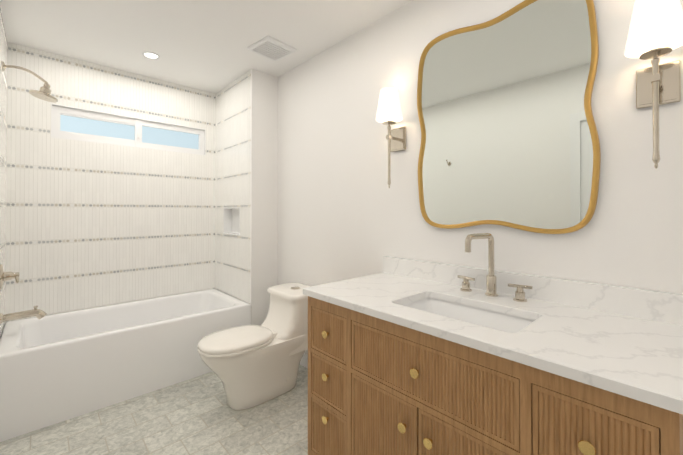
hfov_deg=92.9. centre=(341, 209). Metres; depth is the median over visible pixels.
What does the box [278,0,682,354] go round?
wall
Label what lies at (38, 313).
tub spout
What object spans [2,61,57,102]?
shower head
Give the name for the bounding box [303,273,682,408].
countertop
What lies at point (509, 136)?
mirror
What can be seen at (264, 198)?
wall
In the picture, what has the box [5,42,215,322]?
wall
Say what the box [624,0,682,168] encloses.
sconce
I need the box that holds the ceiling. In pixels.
[0,0,412,93]
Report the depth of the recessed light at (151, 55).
2.56 m
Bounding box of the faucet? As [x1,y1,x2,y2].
[455,233,534,300]
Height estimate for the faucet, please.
0.283 m
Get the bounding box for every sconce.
[376,87,405,187]
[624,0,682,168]
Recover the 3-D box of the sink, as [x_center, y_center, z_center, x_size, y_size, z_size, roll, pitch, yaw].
[0.474,0.490,1.280,0.350,0.167,0.550,0,-1,-43]
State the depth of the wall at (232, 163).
3.06 m
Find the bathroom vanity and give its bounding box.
[303,293,682,454]
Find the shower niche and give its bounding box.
[224,207,239,235]
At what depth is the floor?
1.89 m
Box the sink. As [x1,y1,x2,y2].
[395,293,534,332]
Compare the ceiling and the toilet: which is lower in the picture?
the toilet
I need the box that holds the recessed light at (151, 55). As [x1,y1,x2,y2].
[142,52,159,59]
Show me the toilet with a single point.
(250, 366)
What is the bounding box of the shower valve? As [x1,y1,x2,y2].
[0,264,19,289]
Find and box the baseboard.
[300,354,307,368]
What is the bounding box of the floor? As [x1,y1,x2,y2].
[0,365,307,454]
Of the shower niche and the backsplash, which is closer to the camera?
the backsplash
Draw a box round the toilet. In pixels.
[197,283,310,409]
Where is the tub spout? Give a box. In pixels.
[0,306,46,323]
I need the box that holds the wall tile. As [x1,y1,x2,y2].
[0,8,6,337]
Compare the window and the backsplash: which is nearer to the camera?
the backsplash
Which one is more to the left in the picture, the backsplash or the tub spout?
the tub spout
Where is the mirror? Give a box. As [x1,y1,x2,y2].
[417,0,600,233]
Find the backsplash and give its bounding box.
[383,257,682,324]
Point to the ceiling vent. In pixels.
(271, 48)
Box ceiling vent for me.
[247,36,296,61]
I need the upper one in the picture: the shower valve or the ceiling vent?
the ceiling vent
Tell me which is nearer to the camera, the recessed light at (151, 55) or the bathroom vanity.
the bathroom vanity
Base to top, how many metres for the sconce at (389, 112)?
0.575 m
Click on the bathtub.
(58, 368)
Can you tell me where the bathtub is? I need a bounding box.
[0,289,250,441]
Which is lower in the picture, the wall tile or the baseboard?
the baseboard
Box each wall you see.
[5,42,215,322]
[215,70,250,303]
[250,69,277,325]
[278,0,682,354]
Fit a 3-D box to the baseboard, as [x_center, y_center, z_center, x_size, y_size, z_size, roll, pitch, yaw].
[-0.161,1.233,2.497,0.012,0.100,1.260,0,-1,-43]
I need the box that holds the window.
[51,104,205,154]

